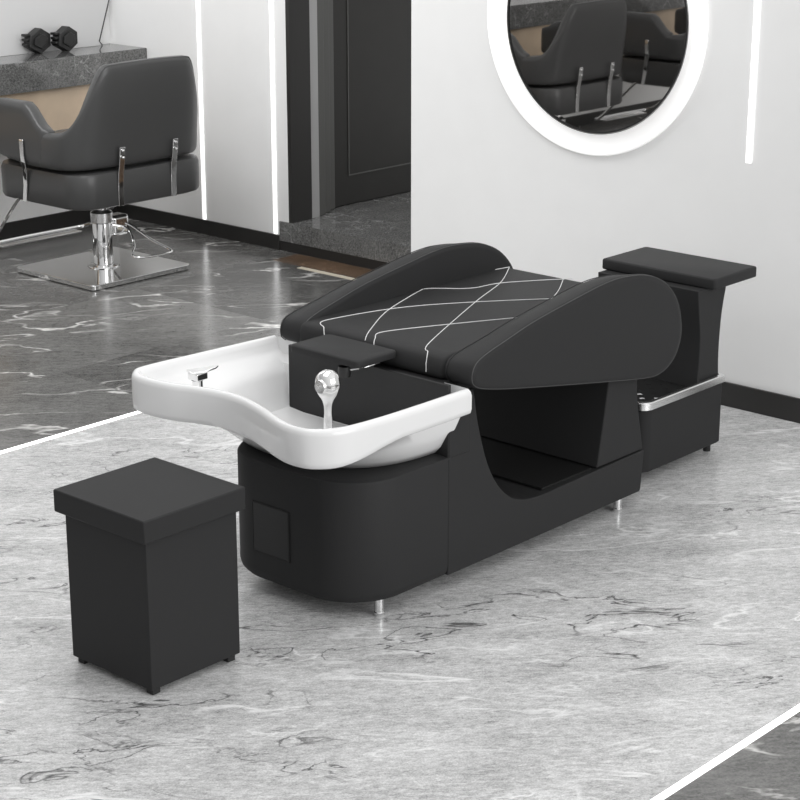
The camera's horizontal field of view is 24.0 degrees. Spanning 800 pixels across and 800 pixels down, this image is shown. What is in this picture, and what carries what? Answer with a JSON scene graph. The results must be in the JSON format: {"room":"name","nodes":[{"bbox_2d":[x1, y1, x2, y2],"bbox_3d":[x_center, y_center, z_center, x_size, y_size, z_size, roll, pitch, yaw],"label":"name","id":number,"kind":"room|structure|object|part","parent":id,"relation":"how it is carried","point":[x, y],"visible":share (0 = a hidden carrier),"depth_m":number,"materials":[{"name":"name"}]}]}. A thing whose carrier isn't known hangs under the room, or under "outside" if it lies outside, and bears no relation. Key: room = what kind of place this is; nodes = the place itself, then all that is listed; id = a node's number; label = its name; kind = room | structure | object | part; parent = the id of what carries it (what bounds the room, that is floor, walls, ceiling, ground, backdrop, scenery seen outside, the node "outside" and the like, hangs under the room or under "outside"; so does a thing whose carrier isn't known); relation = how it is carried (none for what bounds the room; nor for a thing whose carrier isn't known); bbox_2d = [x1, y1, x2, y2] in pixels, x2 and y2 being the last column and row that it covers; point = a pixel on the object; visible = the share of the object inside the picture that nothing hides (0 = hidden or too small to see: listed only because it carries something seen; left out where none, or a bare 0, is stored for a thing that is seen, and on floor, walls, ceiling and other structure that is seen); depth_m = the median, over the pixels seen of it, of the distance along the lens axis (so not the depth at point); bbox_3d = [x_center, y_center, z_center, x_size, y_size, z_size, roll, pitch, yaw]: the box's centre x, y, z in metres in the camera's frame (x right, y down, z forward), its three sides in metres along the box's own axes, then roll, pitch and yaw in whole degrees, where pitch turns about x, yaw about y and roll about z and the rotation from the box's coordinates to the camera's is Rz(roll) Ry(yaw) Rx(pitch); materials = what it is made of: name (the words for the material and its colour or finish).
{"room":"salon","nodes":[
{"label":"salon","id":0,"kind":"room"},
{"bbox_2d":[0,7,109,223],"bbox_3d":[-4.956,-1.490,7.478,0.120,3.000,9.615,15,23,40],"label":"wall","id":1,"kind":"structure","parent":0,"point":[23,210],"depth_m":10.78,"materials":[{"name":"white paint"}]},
{"bbox_2d":[0,0,109,55],"bbox_3d":[-2.372,-2.360,10.071,0.044,1.082,2.039,15,23,40],"label":"mirror","id":2,"kind":"object","parent":1,"relation":"attached to","point":[17,17],"visible":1,"depth_m":10.58,"materials":[{"name":"clear glass"}]},
{"bbox_2d":[0,206,116,238],"bbox_3d":[-4.912,-0.083,7.864,0.012,0.083,9.602,15,23,40],"label":"baseboard","id":3,"kind":"structure","parent":1,"relation":"attached to","point":[40,223],"depth_m":10.88,"materials":[{"name":"black wood"}]},
{"bbox_2d":[0,43,146,130],"bbox_3d":[-2.813,-1.447,9.627,0.325,0.400,3.714,15,23,40],"label":"counter","id":4,"kind":"object","parent":1,"relation":"attached to","point":[58,82],"depth_m":10.41,"materials":[{"name":"stone"}]},
{"bbox_2d":[21,28,50,53],"bbox_3d":[-2.025,-1.998,10.487,0.070,0.139,0.165,15,23,40],"label":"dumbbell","id":5,"kind":"object","parent":4,"relation":"on","point":[37,40],"visible":1,"depth_m":10.46,"materials":[{"name":"black plastic"}]},
{"bbox_2d":[50,26,77,51],"bbox_3d":[-1.886,-2.027,10.580,0.070,0.139,0.165,12,21,33],"label":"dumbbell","id":6,"kind":"object","parent":4,"relation":"on","point":[64,38],"visible":1,"depth_m":10.56,"materials":[{"name":"black plastic"}]},
{"bbox_2d":[0,48,146,95],"bbox_3d":[-2.813,-1.558,9.592,0.325,0.163,3.714,15,23,40],"label":"countertop","id":7,"kind":"structure","parent":4,"relation":"on","point":[23,77],"depth_m":10.34,"materials":[{"name":"stone"}]},
{"bbox_2d":[108,0,288,234],"bbox_3d":[-1.150,-2.420,10.464,1.579,3.000,0.130,15,23,40],"label":"wall","id":8,"kind":"structure","parent":0,"point":[234,34],"depth_m":10.44,"materials":[{"name":"white paint"}]},
{"bbox_2d":[117,204,279,249],"bbox_3d":[-1.177,-1.006,10.830,1.394,0.083,0.012,15,23,40],"label":"baseboard","id":9,"kind":"structure","parent":8,"relation":"attached to","point":[231,232],"depth_m":10.78,"materials":[{"name":"black wood"}]},
{"bbox_2d":[196,0,205,219],"bbox_3d":[-1.117,-2.415,10.339,0.022,2.895,0.006,15,23,40],"label":"light strip","id":10,"kind":"object","parent":8,"relation":"attached to","point":[197,1],"visible":1,"depth_m":10.58,"materials":[{"name":"white plastic"}]},
{"bbox_2d":[269,0,276,233],"bbox_3d":[-0.687,-2.299,9.968,0.022,2.895,0.006,15,23,40],"label":"light strip","id":11,"kind":"object","parent":8,"relation":"attached to","point":[270,1],"visible":1,"depth_m":10.20,"materials":[{"name":"white plastic"}]},
{"bbox_2d":[285,0,311,222],"bbox_3d":[-0.546,-2.340,9.935,0.026,2.838,0.155,15,23,40],"label":"trim","id":12,"kind":"structure","parent":8,"relation":"attached to","point":[297,22],"depth_m":10.16,"materials":[{"name":"black"}]},
{"bbox_2d":[237,441,447,602],"bbox_3d":[-0.213,0.345,5.802,0.597,0.388,0.414,15,23,40],"label":"base","id":13,"kind":"object","parent":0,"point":[377,532],"depth_m":5.61,"materials":[{"name":"black leather"}]},
{"bbox_2d":[0,218,799,799],"bbox_3d":[-0.112,0.853,5.098,11.350,0.060,11.700,15,23,40],"label":"floor","id":14,"kind":"structure","parent":0,"point":[604,653],"depth_m":5.51,"materials":[{"name":"stone"}]},
{"bbox_2d":[0,411,141,453],"bbox_3d":[-2.899,0.666,5.628,0.025,0.022,8.800,15,23,40],"label":"light strip","id":15,"kind":"object","parent":14,"relation":"in","point":[135,412],"visible":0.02,"depth_m":7.32,"materials":[{"name":"white plastic"}]},
{"bbox_2d":[0,55,198,290],"bbox_3d":[-1.626,-1.259,9.865,1.043,1.131,0.947,15,23,40],"label":"chair","id":16,"kind":"object","parent":14,"relation":"on","point":[132,138],"visible":1,"depth_m":9.51,"materials":[{"name":"grey leather"}]},
{"bbox_3d":[-1.930,-1.359,9.529,0.541,0.320,0.088,15,23,40],"label":"armrest","id":17,"kind":"part","parent":16,"relation":"part of","materials":[{"name":"grey leather"}]},
{"bbox_3d":[-1.970,-0.884,10.307,0.065,0.010,0.540,15,23,40],"label":"foot plate","id":18,"kind":"part","parent":16,"relation":"part of","materials":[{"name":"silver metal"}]},
{"bbox_3d":[-1.558,-1.173,9.827,0.725,0.187,0.856,15,23,40],"label":"seat frame","id":19,"kind":"part","parent":16,"relation":"part of","materials":[{"name":"grey leather"}]},
{"bbox_3d":[-1.559,-0.696,9.916,0.640,0.026,0.663,15,23,40],"label":"plate","id":20,"kind":"part","parent":16,"relation":"part of","materials":[{"name":"silver metal"}]},
{"bbox_3d":[-1.379,-1.480,9.563,0.377,0.530,0.921,15,23,40],"label":"backrest","id":21,"kind":"part","parent":16,"relation":"part of","materials":[{"name":"grey leather"}]},
{"bbox_2d":[53,457,245,694],"bbox_3d":[-0.692,0.492,5.280,0.382,0.522,0.370,15,23,40],"label":"stool","id":22,"kind":"object","parent":14,"relation":"on","point":[152,542],"visible":1,"depth_m":5.16,"materials":[{"name":"grey leather"}]},
{"bbox_3d":[-0.692,0.274,5.212,0.382,0.066,0.370,15,23,40],"label":"lid","id":23,"kind":"part","parent":22,"relation":"part of","materials":[{"name":"grey leather"}]},
{"bbox_2d":[274,254,371,277],"bbox_3d":[-0.079,-0.631,9.762,1.460,0.001,0.190,15,23,40],"label":"trim","id":24,"kind":"structure","parent":14,"relation":"on","point":[298,259],"depth_m":10.03,"materials":[{"name":"brown wood"}]},
{"bbox_2d":[298,267,355,279],"bbox_3d":[-0.300,-0.641,9.792,0.630,0.002,0.036,15,23,40],"label":"floor strip","id":25,"kind":"object","parent":14,"relation":"on","point":[303,268],"visible":0.64,"depth_m":9.86,"materials":[{"name":"beige"}]},
{"bbox_2d":[279,191,410,262],"bbox_3d":[0.638,-1.001,10.587,1.718,0.107,2.097,15,23,40],"label":"step","id":26,"kind":"structure","parent":14,"relation":"on","point":[379,229],"depth_m":10.23,"materials":[{"name":"stone"}]},
{"bbox_2d":[280,241,388,269],"bbox_3d":[0.659,-0.918,10.595,1.665,0.054,2.093,15,23,40],"label":"trim","id":27,"kind":"structure","parent":26,"relation":"attached to","point":[284,246],"depth_m":10.14,"materials":[{"name":"black"}]},
{"bbox_2d":[132,242,681,616],"bbox_3d":[0.040,0.033,6.179,0.934,0.863,1.751,15,23,40],"label":"bed","id":28,"kind":"object","parent":14,"relation":"on","point":[446,409],"visible":1,"depth_m":5.89,"materials":[{"name":"grey leather"}]},
{"bbox_2d":[187,365,217,386],"bbox_3d":[-0.614,-0.052,5.826,0.063,0.106,0.097,15,23,40],"label":"faucet","id":29,"kind":"object","parent":28,"relation":"on","point":[196,375],"depth_m":5.80,"materials":[{"name":"silver metal"}]},
{"bbox_2d":[132,335,471,469],"bbox_3d":[-0.327,0.042,5.757,0.934,0.216,0.656,15,23,40],"label":"basin","id":30,"kind":"object","parent":28,"relation":"in","point":[388,414],"depth_m":5.72,"materials":[{"name":"white ceramic"}]},
{"bbox_3d":[-0.177,-0.153,5.846,0.300,0.025,0.182,15,23,40],"label":"neck plate","id":31,"kind":"part","parent":28,"relation":"part of","materials":[{"name":"grey leather"}]},
{"bbox_3d":[-0.170,-0.094,5.775,0.042,0.048,0.042,15,23,40],"label":"clamp knob","id":32,"kind":"part","parent":28,"relation":"part of","materials":[{"name":"black plastic"}]},
{"bbox_3d":[-0.110,-0.103,5.792,0.119,0.015,0.028,-11,20,-31],"label":"clamp rod","id":33,"kind":"part","parent":28,"relation":"part of","materials":[{"name":"silver metal"}]},
{"bbox_3d":[-0.104,0.001,5.891,0.681,0.236,0.013,15,23,40],"label":"panel","id":34,"kind":"part","parent":28,"relation":"part of","materials":[{"name":"black plastic"}]},
{"bbox_3d":[0.016,-0.326,6.531,0.120,0.386,1.123,15,23,40],"label":"armrest","id":35,"kind":"part","parent":28,"relation":"part of","materials":[{"name":"grey leather"}]},
{"bbox_2d":[300,268,581,378],"bbox_3d":[0.257,-0.276,6.285,0.640,0.076,1.075,15,23,40],"label":"seat cushion","id":36,"kind":"object","parent":28,"relation":"on","point":[426,325],"depth_m":6.16,"materials":[{"name":"grey leather"}]},
{"bbox_3d":[0.177,0.106,5.721,0.010,0.124,0.094,15,23,40],"label":"panel","id":37,"kind":"part","parent":28,"relation":"part of","materials":[{"name":"grey leather"}]},
{"bbox_3d":[0.546,-0.184,6.074,0.125,0.386,1.123,15,23,40],"label":"armrest","id":38,"kind":"part","parent":28,"relation":"part of","materials":[{"name":"grey leather"}]},
{"bbox_2d":[598,247,756,472],"bbox_3d":[0.879,-0.155,7.074,0.609,0.690,0.682,15,23,40],"label":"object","id":39,"kind":"object","parent":14,"relation":"on","point":[679,407],"visible":0.52,"depth_m":6.94,"materials":[{"name":"grey leather"}]},
{"bbox_2d":[602,247,756,289],"bbox_3d":[1.048,-0.498,7.085,0.508,0.042,0.288,15,23,40],"label":"cushion","id":40,"kind":"object","parent":39,"relation":"on","point":[674,268],"depth_m":7.01,"materials":[{"name":"grey leather"}]},
{"bbox_2d":[637,372,725,410],"bbox_3d":[0.822,-0.084,7.041,0.596,0.032,0.528,15,23,40],"label":"tray","id":41,"kind":"object","parent":39,"relation":"on","point":[666,391],"depth_m":6.94,"materials":[{"name":"silver metal"}]},
{"bbox_2d":[651,704,799,799],"bbox_3d":[-0.422,1.331,3.494,0.021,0.022,8.800,15,23,40],"label":"light strip","id":42,"kind":"object","parent":14,"relation":"in","point":[796,709],"visible":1,"depth_m":4.82,"materials":[{"name":"white plastic"}]},
{"bbox_2d":[411,0,799,397],"bbox_3d":[4.035,-1.261,6.741,8.137,3.000,2.880,15,23,40],"label":"wall","id":43,"kind":"structure","parent":0,"point":[481,173],"depth_m":7.70,"materials":[{"name":"white paint"}]},
{"bbox_2d":[487,0,707,155],"bbox_3d":[0.773,-1.543,7.665,1.104,1.104,0.056,15,23,40],"label":"round mirror","id":44,"kind":"object","parent":43,"relation":"attached to","point":[592,77],"visible":1,"depth_m":7.67,"materials":[{"name":"white mirror"}]},
{"bbox_2d":[746,0,759,162],"bbox_3d":[1.358,-1.869,7.047,0.022,1.980,0.006,15,23,40],"label":"light strip","id":45,"kind":"object","parent":43,"relation":"attached to","point":[757,2],"visible":1,"depth_m":7.24,"materials":[{"name":"white plastic"}]},
{"bbox_2d":[721,381,799,422],"bbox_3d":[3.066,0.443,6.147,8.137,0.100,0.012,15,23,40],"label":"baseboard","id":46,"kind":"structure","parent":43,"relation":"attached to","point":[776,405],"depth_m":7.54,"materials":[{"name":"black"}]},
{"bbox_3d":[0.002,-2.529,10.813,0.120,3.000,1.954,15,23,40],"label":"wall","id":47,"kind":"structure","parent":0,"visible":0},
{"bbox_2d":[309,0,319,217],"bbox_3d":[-0.474,-2.366,10.019,0.014,2.838,0.069,15,23,40],"label":"door frame","id":48,"kind":"structure","parent":47,"relation":"attached to","point":[312,3],"depth_m":10.26,"materials":[{"name":"grey"}]},
{"bbox_2d":[317,0,410,215],"bbox_3d":[-0.009,-2.309,10.677,0.123,2.338,1.459,15,23,40],"label":"door","id":49,"kind":"structure","parent":47,"relation":"in","point":[364,46],"depth_m":10.70,"materials":[{"name":"grey wood"}]},
{"bbox_3d":[-0.009,-2.309,10.677,0.123,2.338,1.459,15,23,40],"label":"frame","id":50,"kind":"part","parent":49,"relation":"part of","materials":[{"name":"grey"}]},
{"bbox_3d":[-0.027,-2.259,10.726,0.004,1.877,0.794,15,23,40],"label":"moulding","id":51,"kind":"part","parent":49,"relation":"part of","materials":[{"name":"grey wood"}]}
]}

